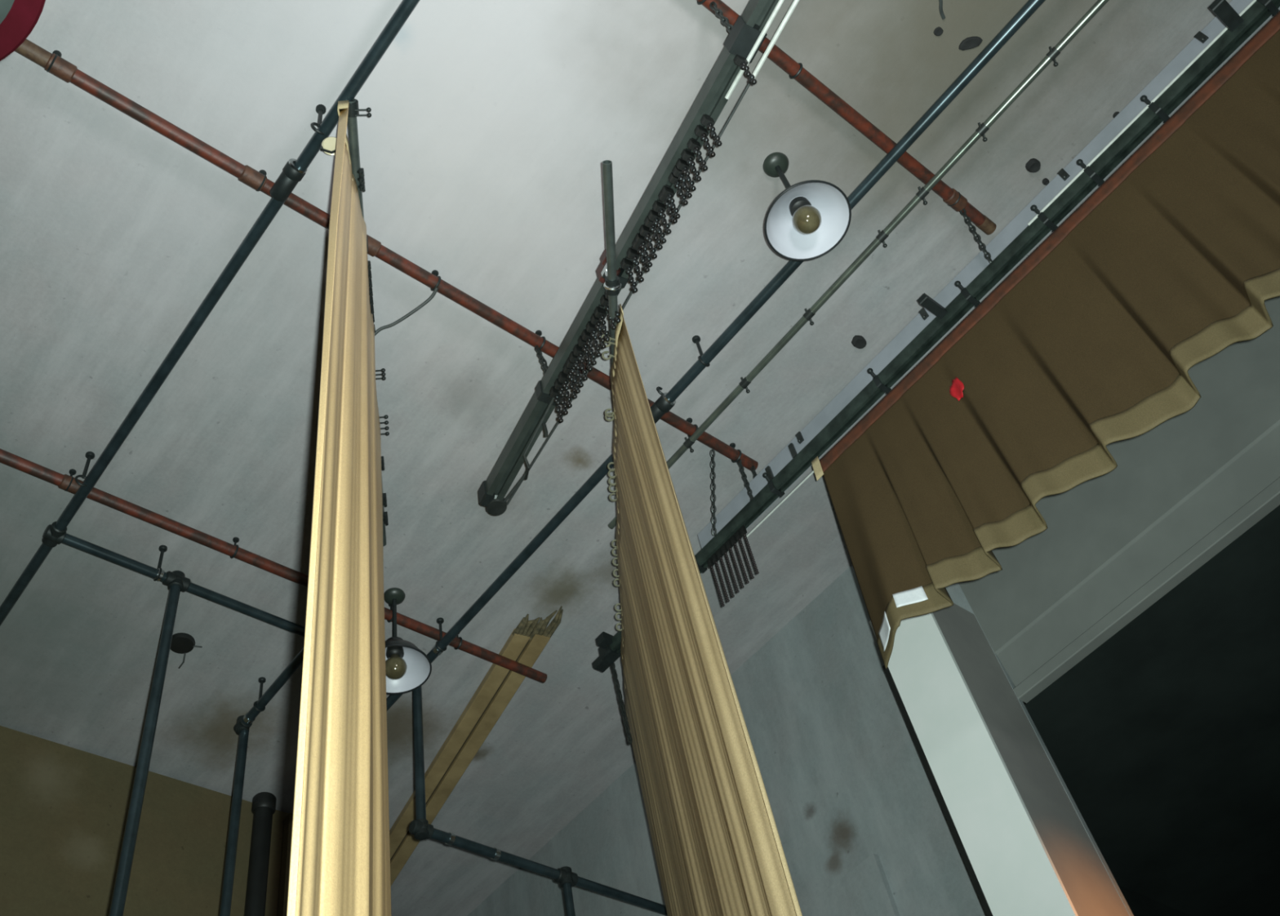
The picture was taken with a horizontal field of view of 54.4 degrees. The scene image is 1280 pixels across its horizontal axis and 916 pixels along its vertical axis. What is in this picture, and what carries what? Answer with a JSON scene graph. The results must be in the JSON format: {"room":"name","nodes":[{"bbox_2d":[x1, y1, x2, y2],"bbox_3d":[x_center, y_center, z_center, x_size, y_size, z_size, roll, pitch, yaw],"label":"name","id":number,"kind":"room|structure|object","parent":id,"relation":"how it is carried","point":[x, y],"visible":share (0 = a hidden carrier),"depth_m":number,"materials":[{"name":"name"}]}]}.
{"room":"event venue","nodes":[
{"label":"event venue","id":0,"kind":"room"},
{"bbox_2d":[0,725,288,915],"bbox_3d":[-4.912,2.204,2.669,8.960,6.178,0.200,29,-62,-30],"label":"wall","id":1,"kind":"structure","parent":0,"point":[64,809],"depth_m":6.34,"materials":[{"name":"brown paint"}]},
{"bbox_2d":[0,0,1279,915],"bbox_3d":[-0.931,-3.397,3.186,10.890,0.200,15.200,29,-62,-30],"label":"ceiling","id":2,"kind":"structure","parent":0,"point":[491,129],"depth_m":5.29,"materials":[{"name":"paint"}]},
{"bbox_2d":[0,0,45,61],"bbox_3d":[-1.828,-1.622,3.381,0.672,1.400,0.672,29,-62,-30],"label":"shade","id":3,"kind":"object","parent":2,"relation":"hanging from","point":[18,18],"visible":1,"depth_m":3.00,"materials":[{"name":"red paint"}]},
{"bbox_2d":[169,632,202,668],"bbox_3d":[-2.304,0.959,6.221,0.195,0.054,0.150,-39,-54,19],"label":"ceiling plate","id":4,"kind":"object","parent":2,"relation":"attached to","point":[184,643],"visible":0.91,"depth_m":6.20,"materials":[{"name":"black metal"}]},
{"bbox_2d":[0,448,546,683],"bbox_3d":[-2.661,0.006,5.341,5.605,0.120,0.070,29,-62,-30],"label":"pipe","id":5,"kind":"object","parent":2,"relation":"attached to","point":[64,482],"visible":0.84,"depth_m":5.75,"materials":[{"name":"metal"}]},
{"bbox_2d":[14,38,758,471],"bbox_3d":[-0.803,-0.711,5.155,3.537,0.120,0.070,29,-62,-30],"label":"pipe","id":6,"kind":"object","parent":2,"relation":"attached to","point":[53,63],"visible":0.74,"depth_m":4.79,"materials":[{"name":"metal"}]},
{"bbox_2d":[374,287,438,335],"bbox_3d":[-0.959,-0.590,5.093,0.330,0.098,0.034,-27,-52,10],"label":"cable","id":7,"kind":"object","parent":6,"relation":"hanging from","point":[436,289],"visible":0.92,"depth_m":5.08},
{"bbox_2d":[534,345,546,374],"bbox_3d":[-0.415,-0.408,5.265,0.044,0.234,0.022,7,-54,-17],"label":"chain","id":8,"kind":"object","parent":6,"relation":"hanging from","point":[537,350],"visible":0.89,"depth_m":5.28,"materials":[{"name":"metal"}]},
{"bbox_2d":[537,349,548,368],"bbox_3d":[-0.395,-0.383,5.285,0.069,0.244,0.024,23,-60,-27],"label":"chain","id":9,"kind":"object","parent":6,"relation":"hanging from","point":[544,359],"visible":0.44,"depth_m":5.31,"materials":[{"name":"metal"}]},
{"bbox_2d":[710,448,716,536],"bbox_3d":[0.343,0.161,5.826,0.027,0.320,0.270,3,-53,-14],"label":"chain","id":10,"kind":"object","parent":6,"relation":"hanging from","point":[713,461],"visible":1,"depth_m":5.82,"materials":[{"name":"metal"}]},
{"bbox_2d":[737,458,753,500],"bbox_3d":[0.494,0.106,5.816,0.023,0.319,0.027,-10,-51,-4],"label":"chain","id":11,"kind":"object","parent":6,"relation":"hanging from","point":[742,471],"visible":1,"depth_m":5.82,"materials":[{"name":"metal"}]},
{"bbox_2d":[751,465,757,478],"bbox_3d":[0.546,0.071,5.941,0.023,0.101,0.025,-7,-51,-6],"label":"chain","id":12,"kind":"object","parent":6,"relation":"hanging from","point":[753,471],"visible":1,"depth_m":5.94,"materials":[{"name":"metal"}]},
{"bbox_2d":[697,0,1279,548],"bbox_3d":[1.618,-0.974,5.139,0.042,0.210,4.230,29,-62,-30],"label":"board","id":13,"kind":"object","parent":12,"relation":"hanging from","point":[1202,38],"visible":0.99,"depth_m":5.30,"materials":[{"name":"metal"}]},
{"bbox_2d":[608,0,1108,528],"bbox_3d":[1.173,-1.092,5.168,0.081,0.043,4.252,28,-62,-29],"label":"pipe","id":14,"kind":"object","parent":6,"relation":"attached to","point":[1055,51],"visible":0.88,"depth_m":5.22,"materials":[{"name":"metal"}]},
{"bbox_2d":[383,587,431,694],"bbox_3d":[-1.193,0.859,6.053,0.341,0.548,0.341,29,-62,-30],"label":"pendant lamp","id":15,"kind":"object","parent":2,"relation":"hanging from","point":[407,667],"visible":0.79,"depth_m":5.97,"materials":[{"name":"white metal"}]},
{"bbox_2d":[386,646,404,658],"bbox_3d":[-1.172,0.937,5.955,0.086,0.052,0.086,29,-62,-30],"label":"socket","id":16,"kind":"object","parent":15,"relation":"attached to","point":[391,651],"depth_m":5.93,"materials":[{"name":"black metal"}]},
{"bbox_2d":[389,605,563,885],"bbox_3d":[-1.199,1.927,7.228,0.206,0.048,3.157,18,-57,-24],"label":"wooden plank","id":17,"kind":"object","parent":2,"relation":"attached to","point":[526,642],"visible":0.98,"depth_m":6.92,"materials":[{"name":"brown wood"}]},
{"bbox_2d":[0,0,1045,915],"bbox_3d":[0.834,1.027,2.943,3.753,6.200,7.894,29,-62,-30],"label":"pipes","id":18,"kind":"object","parent":2,"relation":"hanging from","point":[294,171],"visible":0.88,"depth_m":5.42,"materials":[{"name":"black metal"}]},
{"bbox_2d":[346,97,386,546],"bbox_3d":[-1.115,-0.443,5.117,0.052,0.051,2.140,-2,-51,-10],"label":"pole","id":19,"kind":"object","parent":18,"relation":"attached to","point":[353,131],"visible":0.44,"depth_m":4.56,"materials":[{"name":"metal"}]},
{"bbox_2d":[320,136,337,155],"bbox_3d":[-1.111,-1.133,4.502,0.076,0.142,0.060,29,-62,-30],"label":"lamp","id":20,"kind":"object","parent":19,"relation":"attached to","point":[328,144],"visible":0.73,"depth_m":4.48,"materials":[{"name":"ceramic"}]},
{"bbox_2d":[286,100,391,915],"bbox_3d":[-0.629,1.361,2.838,0.121,5.898,2.112,-2,-51,-10],"label":"stage curtain","id":21,"kind":"object","parent":19,"relation":"hanging from","point":[340,862],"visible":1,"depth_m":3.00,"materials":[{"name":"beige fabric"}]},
{"bbox_2d":[763,151,851,261],"bbox_3d":[0.601,-1.041,4.907,0.341,0.548,0.341,29,-62,-30],"label":"pendant lamp","id":22,"kind":"object","parent":2,"relation":"hanging from","point":[807,220],"visible":1,"depth_m":4.80,"materials":[{"name":"white metal"}]},
{"bbox_2d":[789,195,811,216],"bbox_3d":[0.622,-0.963,4.810,0.086,0.052,0.086,29,-62,-30],"label":"socket","id":23,"kind":"object","parent":22,"relation":"attached to","point":[795,202],"depth_m":4.79,"materials":[{"name":"black metal"}]},
{"bbox_2d":[697,0,996,234],"bbox_3d":[-0.014,-1.839,4.417,4.002,0.120,0.070,29,-62,-30],"label":"pipe","id":24,"kind":"object","parent":2,"relation":"attached to","point":[953,198],"visible":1,"depth_m":4.95,"materials":[{"name":"metal"}]},
{"bbox_2d":[709,0,733,32],"bbox_3d":[0.295,-1.584,4.472,0.049,0.241,0.028,29,-62,-30],"label":"chain","id":25,"kind":"object","parent":24,"relation":"hanging from","point":[718,12],"visible":1,"depth_m":4.47,"materials":[{"name":"metal"}]},
{"bbox_2d":[478,0,799,515],"bbox_3d":[0.087,-0.981,4.673,0.149,0.167,3.283,18,-57,-24],"label":"track","id":26,"kind":"object","parent":25,"relation":"hanging from","point":[748,33],"visible":0.85,"depth_m":4.72,"materials":[{"name":"grey metal"}]},
{"bbox_2d":[549,385,563,422],"bbox_3d":[-0.335,-0.224,5.045,0.040,0.274,0.027,17,-57,-24],"label":"carrier","id":27,"kind":"object","parent":26,"relation":"hanging from","point":[553,392],"visible":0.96,"depth_m":5.05,"materials":[{"name":"black metal"}]},
{"bbox_2d":[554,377,568,414],"bbox_3d":[-0.315,-0.255,5.022,0.040,0.274,0.027,17,-57,-24],"label":"carrier","id":28,"kind":"object","parent":26,"relation":"hanging from","point":[557,385],"visible":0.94,"depth_m":5.01,"materials":[{"name":"black metal"}]},
{"bbox_2d":[557,368,572,408],"bbox_3d":[-0.298,-0.282,5.005,0.040,0.274,0.027,17,-57,-24],"label":"carrier","id":29,"kind":"object","parent":26,"relation":"hanging from","point":[562,377],"visible":0.99,"depth_m":5.01,"materials":[{"name":"black metal"}]},
{"bbox_2d":[562,362,577,399],"bbox_3d":[-0.276,-0.317,4.981,0.040,0.274,0.027,17,-57,-24],"label":"carrier","id":30,"kind":"object","parent":26,"relation":"hanging from","point":[566,370],"visible":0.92,"depth_m":4.97,"materials":[{"name":"black metal"}]},
{"bbox_2d":[565,356,580,393],"bbox_3d":[-0.263,-0.337,4.968,0.040,0.275,0.027,17,-57,-24],"label":"carrier","id":31,"kind":"object","parent":26,"relation":"hanging from","point":[569,364],"visible":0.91,"depth_m":4.96,"materials":[{"name":"black metal"}]},
{"bbox_2d":[568,351,583,387],"bbox_3d":[-0.250,-0.360,4.954,0.040,0.274,0.027,17,-57,-24],"label":"carrier","id":32,"kind":"object","parent":26,"relation":"hanging from","point":[573,358],"visible":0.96,"depth_m":4.94,"materials":[{"name":"black metal"}]},
{"bbox_2d":[573,342,587,380],"bbox_3d":[-0.233,-0.386,4.935,0.040,0.275,0.027,17,-57,-24],"label":"carrier","id":33,"kind":"object","parent":26,"relation":"hanging from","point":[577,350],"visible":0.99,"depth_m":4.94,"materials":[{"name":"black metal"}]},
{"bbox_2d":[577,335,592,371],"bbox_3d":[-0.213,-0.420,4.915,0.040,0.274,0.027,17,-57,-24],"label":"carrier","id":34,"kind":"object","parent":26,"relation":"hanging from","point":[582,343],"visible":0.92,"depth_m":4.90,"materials":[{"name":"black metal"}]},
{"bbox_2d":[581,328,596,364],"bbox_3d":[-0.197,-0.443,4.896,0.040,0.274,0.027,17,-57,-24],"label":"carrier","id":35,"kind":"object","parent":26,"relation":"hanging from","point":[585,335],"visible":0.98,"depth_m":4.90,"materials":[{"name":"black metal"}]},
{"bbox_2d":[585,320,601,356],"bbox_3d":[-0.179,-0.473,4.877,0.040,0.275,0.027,17,-57,-24],"label":"carrier","id":36,"kind":"object","parent":26,"relation":"hanging from","point":[590,327],"visible":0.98,"depth_m":4.88,"materials":[{"name":"black metal"}]},
{"bbox_2d":[590,313,606,348],"bbox_3d":[-0.160,-0.502,4.856,0.040,0.274,0.027,17,-57,-24],"label":"carrier","id":37,"kind":"object","parent":26,"relation":"hanging from","point":[594,320],"visible":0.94,"depth_m":4.85,"materials":[{"name":"black metal"}]},
{"bbox_2d":[594,304,609,342],"bbox_3d":[-0.145,-0.527,4.840,0.040,0.274,0.027,17,-57,-24],"label":"carrier","id":38,"kind":"object","parent":26,"relation":"hanging from","point":[600,313],"visible":1,"depth_m":4.87,"materials":[{"name":"black metal"}]},
{"bbox_2d":[600,294,616,329],"bbox_3d":[-0.119,-0.570,4.814,0.040,0.274,0.027,17,-57,-24],"label":"carrier","id":39,"kind":"object","parent":26,"relation":"hanging from","point":[604,301],"visible":0.73,"depth_m":4.82,"materials":[{"name":"black metal"}]},
{"bbox_2d":[600,160,621,365],"bbox_3d":[-0.088,0.149,5.401,0.068,0.175,3.142,-7,-51,-6],"label":"pole","id":40,"kind":"object","parent":26,"relation":"attached to","point":[612,285],"visible":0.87,"depth_m":4.58,"materials":[{"name":"metal"}]},
{"bbox_2d":[600,303,802,915],"bbox_3d":[0.347,2.062,3.364,0.099,5.528,2.426,-6,-51,-7],"label":"stage curtain","id":41,"kind":"object","parent":40,"relation":"hanging from","point":[718,850],"visible":1,"depth_m":4.09,"materials":[{"name":"beige fabric"}]},
{"bbox_2d":[604,290,621,323],"bbox_3d":[-0.102,-0.594,4.795,0.040,0.275,0.027,17,-57,-24],"label":"carrier","id":42,"kind":"object","parent":26,"relation":"hanging from","point":[616,318],"visible":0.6,"depth_m":4.72,"materials":[{"name":"black metal"}]},
{"bbox_2d":[620,256,637,293],"bbox_3d":[-0.038,-0.700,4.727,0.040,0.274,0.027,17,-57,-24],"label":"carrier","id":43,"kind":"object","parent":26,"relation":"hanging from","point":[627,264],"visible":0.98,"depth_m":4.75,"materials":[{"name":"black metal"}]},
{"bbox_2d":[626,245,644,282],"bbox_3d":[-0.015,-0.736,4.702,0.040,0.274,0.027,17,-57,-24],"label":"carrier","id":44,"kind":"object","parent":26,"relation":"hanging from","point":[632,253],"visible":0.98,"depth_m":4.72,"materials":[{"name":"black metal"}]},
{"bbox_2d":[631,239,649,272],"bbox_3d":[0.006,-0.768,4.679,0.040,0.274,0.027,17,-57,-24],"label":"carrier","id":45,"kind":"object","parent":26,"relation":"hanging from","point":[636,246],"visible":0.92,"depth_m":4.67,"materials":[{"name":"black metal"}]},
{"bbox_2d":[634,231,652,266],"bbox_3d":[0.016,-0.785,4.669,0.040,0.275,0.027,17,-57,-24],"label":"carrier","id":46,"kind":"object","parent":26,"relation":"hanging from","point":[639,239],"visible":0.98,"depth_m":4.67,"materials":[{"name":"black metal"}]},
{"bbox_2d":[639,223,657,258],"bbox_3d":[0.033,-0.813,4.651,0.040,0.274,0.027,17,-57,-24],"label":"carrier","id":47,"kind":"object","parent":26,"relation":"hanging from","point":[644,230],"visible":0.98,"depth_m":4.66,"materials":[{"name":"black metal"}]},
{"bbox_2d":[644,215,662,249],"bbox_3d":[0.052,-0.843,4.629,0.040,0.274,0.027,17,-57,-24],"label":"carrier","id":48,"kind":"object","parent":26,"relation":"hanging from","point":[648,223],"visible":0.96,"depth_m":4.62,"materials":[{"name":"black metal"}]},
{"bbox_2d":[647,208,666,243],"bbox_3d":[0.065,-0.863,4.615,0.040,0.274,0.027,17,-57,-24],"label":"carrier","id":49,"kind":"object","parent":26,"relation":"hanging from","point":[653,215],"visible":0.98,"depth_m":4.62,"materials":[{"name":"black metal"}]},
{"bbox_2d":[652,199,671,234],"bbox_3d":[0.083,-0.894,4.596,0.040,0.274,0.027,17,-57,-24],"label":"carrier","id":50,"kind":"object","parent":26,"relation":"hanging from","point":[658,206],"visible":0.99,"depth_m":4.61,"materials":[{"name":"black metal"}]},
{"bbox_2d":[657,190,677,223],"bbox_3d":[0.105,-0.928,4.573,0.040,0.275,0.027,17,-57,-24],"label":"carrier","id":51,"kind":"object","parent":26,"relation":"hanging from","point":[663,198],"visible":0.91,"depth_m":4.56,"materials":[{"name":"black metal"}]},
{"bbox_2d":[661,184,680,218],"bbox_3d":[0.114,-0.943,4.563,0.040,0.274,0.027,17,-57,-24],"label":"carrier","id":52,"kind":"object","parent":26,"relation":"hanging from","point":[667,191],"visible":1,"depth_m":4.57,"materials":[{"name":"black metal"}]},
{"bbox_2d":[667,172,688,205],"bbox_3d":[0.141,-0.985,4.533,0.040,0.274,0.027,17,-57,-24],"label":"carrier","id":53,"kind":"object","parent":26,"relation":"hanging from","point":[673,179],"visible":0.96,"depth_m":4.52,"materials":[{"name":"black metal"}]},
{"bbox_2d":[671,164,692,198],"bbox_3d":[0.155,-1.008,4.519,0.040,0.274,0.027,17,-57,-24],"label":"carrier","id":54,"kind":"object","parent":26,"relation":"hanging from","point":[677,172],"visible":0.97,"depth_m":4.51,"materials":[{"name":"black metal"}]},
{"bbox_2d":[675,157,696,191],"bbox_3d":[0.168,-1.030,4.505,0.040,0.274,0.027,17,-57,-24],"label":"carrier","id":55,"kind":"object","parent":26,"relation":"hanging from","point":[682,164],"visible":1,"depth_m":4.51,"materials":[{"name":"black metal"}]},
{"bbox_2d":[680,147,701,181],"bbox_3d":[0.186,-1.060,4.487,0.040,0.275,0.027,17,-57,-24],"label":"carrier","id":56,"kind":"object","parent":26,"relation":"hanging from","point":[686,154],"visible":1,"depth_m":4.50,"materials":[{"name":"black metal"}]},
{"bbox_2d":[687,137,707,170],"bbox_3d":[0.208,-1.091,4.461,0.040,0.274,0.027,17,-57,-24],"label":"carrier","id":57,"kind":"object","parent":26,"relation":"hanging from","point":[695,145],"visible":1,"depth_m":4.47,"materials":[{"name":"black metal"}]},
{"bbox_2d":[693,124,715,157],"bbox_3d":[0.233,-1.133,4.436,0.040,0.274,0.027,17,-57,-24],"label":"carrier","id":58,"kind":"object","parent":26,"relation":"hanging from","point":[700,131],"visible":0.99,"depth_m":4.45,"materials":[{"name":"black metal"}]},
{"bbox_2d":[700,113,722,146],"bbox_3d":[0.254,-1.165,4.412,0.040,0.275,0.027,17,-57,-24],"label":"carrier","id":59,"kind":"object","parent":26,"relation":"hanging from","point":[706,120],"visible":1,"depth_m":4.42,"materials":[{"name":"black metal"}]},
{"bbox_2d":[733,53,756,84],"bbox_3d":[0.364,-1.344,4.296,0.040,0.274,0.027,17,-57,-24],"label":"carrier","id":60,"kind":"object","parent":26,"relation":"hanging from","point":[740,60],"visible":1,"depth_m":4.30,"materials":[{"name":"black metal"}]},
{"bbox_2d":[960,208,992,262],"bbox_3d":[1.400,-0.925,5.180,0.024,0.319,0.107,-19,-51,4],"label":"chain","id":61,"kind":"object","parent":24,"relation":"hanging from","point":[964,214],"visible":1,"depth_m":5.17,"materials":[{"name":"metal"}]},
{"bbox_2d":[592,0,1279,672],"bbox_3d":[1.303,-0.680,5.132,0.214,0.126,5.010,29,-62,-30],"label":"track","id":62,"kind":"object","parent":61,"relation":"hanging from","point":[1239,27],"visible":0.91,"depth_m":5.04,"materials":[{"name":"metal"}]},
{"bbox_2d":[610,662,632,744],"bbox_3d":[-0.090,1.171,5.967,0.027,0.478,0.063,-25,-51,8],"label":"rod","id":63,"kind":"object","parent":62,"relation":"hanging from","point":[629,739],"visible":1,"depth_m":5.95,"materials":[{"name":"metal"}]},
{"bbox_2d":[706,555,724,606],"bbox_3d":[0.345,0.555,5.691,0.040,0.351,0.024,17,-57,-24],"label":"carrier","id":64,"kind":"object","parent":62,"relation":"hanging from","point":[709,562],"visible":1,"depth_m":5.70,"materials":[{"name":"black metal"}]},
{"bbox_2d":[711,551,729,602],"bbox_3d":[0.366,0.532,5.678,0.040,0.351,0.024,17,-57,-24],"label":"carrier","id":65,"kind":"object","parent":62,"relation":"hanging from","point":[714,557],"visible":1,"depth_m":5.68,"materials":[{"name":"black metal"}]},
{"bbox_2d":[715,546,734,597],"bbox_3d":[0.386,0.510,5.665,0.040,0.351,0.024,17,-57,-24],"label":"carrier","id":66,"kind":"object","parent":62,"relation":"hanging from","point":[719,553],"visible":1,"depth_m":5.67,"materials":[{"name":"black metal"}]},
{"bbox_2d":[720,542,739,592],"bbox_3d":[0.407,0.488,5.651,0.040,0.351,0.024,17,-57,-24],"label":"carrier","id":67,"kind":"object","parent":62,"relation":"hanging from","point":[724,550],"visible":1,"depth_m":5.66,"materials":[{"name":"black metal"}]},
{"bbox_2d":[725,537,744,588],"bbox_3d":[0.427,0.466,5.638,0.040,0.351,0.024,17,-57,-24],"label":"carrier","id":68,"kind":"object","parent":62,"relation":"hanging from","point":[728,544],"visible":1,"depth_m":5.64,"materials":[{"name":"black metal"}]},
{"bbox_2d":[729,532,749,583],"bbox_3d":[0.448,0.444,5.625,0.040,0.351,0.024,17,-57,-24],"label":"carrier","id":69,"kind":"object","parent":62,"relation":"hanging from","point":[733,540],"visible":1,"depth_m":5.63,"materials":[{"name":"black metal"}]},
{"bbox_2d":[734,528,754,578],"bbox_3d":[0.469,0.422,5.611,0.040,0.351,0.024,17,-57,-24],"label":"carrier","id":70,"kind":"object","parent":62,"relation":"hanging from","point":[738,535],"visible":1,"depth_m":5.62,"materials":[{"name":"black metal"}]},
{"bbox_2d":[739,524,759,573],"bbox_3d":[0.489,0.400,5.598,0.040,0.351,0.024,17,-57,-24],"label":"carrier","id":71,"kind":"object","parent":62,"relation":"hanging from","point":[743,531],"visible":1,"depth_m":5.61,"materials":[{"name":"black metal"}]},
{"bbox_2d":[811,10,1279,668],"bbox_3d":[1.883,-0.745,4.364,0.146,1.139,3.494,29,-62,-30],"label":"valance","id":72,"kind":"object","parent":62,"relation":"hanging from","point":[1091,343],"visible":1,"depth_m":4.56,"materials":[{"name":"brown fabric"}]},
{"bbox_2d":[949,377,964,400],"bbox_3d":[1.262,-0.276,4.954,0.012,0.118,0.076,10,-55,-19],"label":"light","id":73,"kind":"object","parent":72,"relation":"attached to","point":[956,384],"depth_m":4.96,"materials":[{"name":"red"}]},
{"bbox_2d":[851,335,866,348],"bbox_3d":[1.012,-0.532,5.740,0.076,0.025,0.058,29,-62,-30],"label":"anchor","id":74,"kind":"object","parent":2,"relation":"attached to","point":[858,341],"visible":1,"depth_m":5.73,"materials":[{"name":"paint"}]},
{"bbox_2d":[933,26,943,35],"bbox_3d":[1.169,-1.669,4.871,0.035,0.012,0.035,29,-62,-30],"label":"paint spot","id":75,"kind":"object","parent":2,"relation":"attached to","point":[938,31],"visible":1,"depth_m":4.87,"materials":[{"name":"paint"}]},
{"bbox_2d":[938,0,945,19],"bbox_3d":[1.152,-1.758,4.789,0.027,0.021,0.148,-28,-52,11],"label":"wire","id":76,"kind":"object","parent":2,"relation":"attached to","point":[940,2],"visible":1,"depth_m":4.80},
{"bbox_2d":[958,35,982,50],"bbox_3d":[1.309,-1.641,4.922,0.096,0.012,0.047,-13,-50,-1],"label":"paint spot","id":77,"kind":"object","parent":2,"relation":"attached to","point":[970,42],"visible":1,"depth_m":4.92,"materials":[{"name":"paint"}]},
{"bbox_2d":[1025,158,1040,172],"bbox_3d":[1.680,-1.244,5.306,0.060,0.030,0.059,29,-62,-30],"label":"anchor","id":78,"kind":"object","parent":2,"relation":"attached to","point":[1033,165],"visible":1,"depth_m":5.30,"materials":[{"name":"paint"}]},
{"bbox_2d":[1042,177,1048,185],"bbox_3d":[1.752,-1.191,5.370,0.029,0.020,0.027,29,-62,-30],"label":"anchor","id":79,"kind":"object","parent":2,"relation":"attached to","point":[1045,181],"visible":0.97,"depth_m":5.37,"materials":[{"name":"paint"}]},
{"bbox_2d":[1112,111,1119,118],"bbox_3d":[2.005,-1.437,5.226,0.031,0.020,0.031,29,-62,-30],"label":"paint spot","id":80,"kind":"object","parent":2,"relation":"attached to","point":[1117,113],"visible":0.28,"depth_m":5.22,"materials":[{"name":"paint"}]},
{"bbox_2d":[467,296,1279,915],"bbox_3d":[3.436,0.574,3.125,0.030,6.200,15.000,29,-62,-30],"label":"wall","id":81,"kind":"structure","parent":0,"point":[846,781],"depth_m":5.90,"materials":[{"name":"paint"}]},
{"bbox_2d":[800,853,899,915],"bbox_3d":[1.088,3.644,4.108,0.035,4.685,1.170,29,-62,-30],"label":"trim","id":82,"kind":"structure","parent":81,"relation":"attached to","point":[865,890],"depth_m":5.65,"materials":[{"name":"paint"}]},
{"bbox_2d":[994,419,1279,703],"bbox_3d":[4.740,-2.315,3.573,0.062,0.275,9.872,29,-62,-30],"label":"beam","id":83,"kind":"structure","parent":81,"relation":"attached to","point":[1246,489],"depth_m":5.24,"materials":[{"name":"paint"}]},
{"bbox_2d":[869,603,1129,915],"bbox_3d":[1.743,2.419,3.728,0.428,5.400,0.324,29,-62,-30],"label":"pillar","id":84,"kind":"structure","parent":0,"point":[1023,845],"depth_m":4.95,"materials":[{"name":"grey paint"}]},
{"bbox_2d":[1013,505,1279,915],"bbox_3d":[9.149,-0.368,7.329,11.100,0.200,14.000,29,-62,-30],"label":"ceiling","id":85,"kind":"structure","parent":0,"point":[1164,739],"depth_m":7.62,"materials":[{"name":"paint"}]},
{"bbox_2d":[1117,884,1190,915],"bbox_3d":[5.564,5.794,7.683,11.100,6.100,0.200,29,-62,-30],"label":"wall","id":86,"kind":"structure","parent":0,"point":[1140,904],"depth_m":8.71,"materials":[{"name":"paint"}]},
{"bbox_3d":[0.100,0.550,-1.745,10.890,0.200,15.200,29,-62,-30],"label":"floor","id":87,"kind":"structure","parent":0,"visible":0},
{"bbox_2d":[244,791,276,915],"bbox_3d":[-1.617,3.813,4.632,0.130,6.155,0.130,29,-62,-30],"label":"standpipe","id":88,"kind":"object","parent":87,"relation":"on","point":[264,803],"visible":1,"depth_m":6.68,"materials":[{"name":"black metal"}]},
{"bbox_2d":[277,813,293,915],"bbox_3d":[-1.464,3.947,4.748,0.130,6.120,0.060,29,-62,-30],"label":"standpipe","id":89,"kind":"object","parent":87,"relation":"on","point":[288,820],"visible":0.4,"depth_m":6.81,"materials":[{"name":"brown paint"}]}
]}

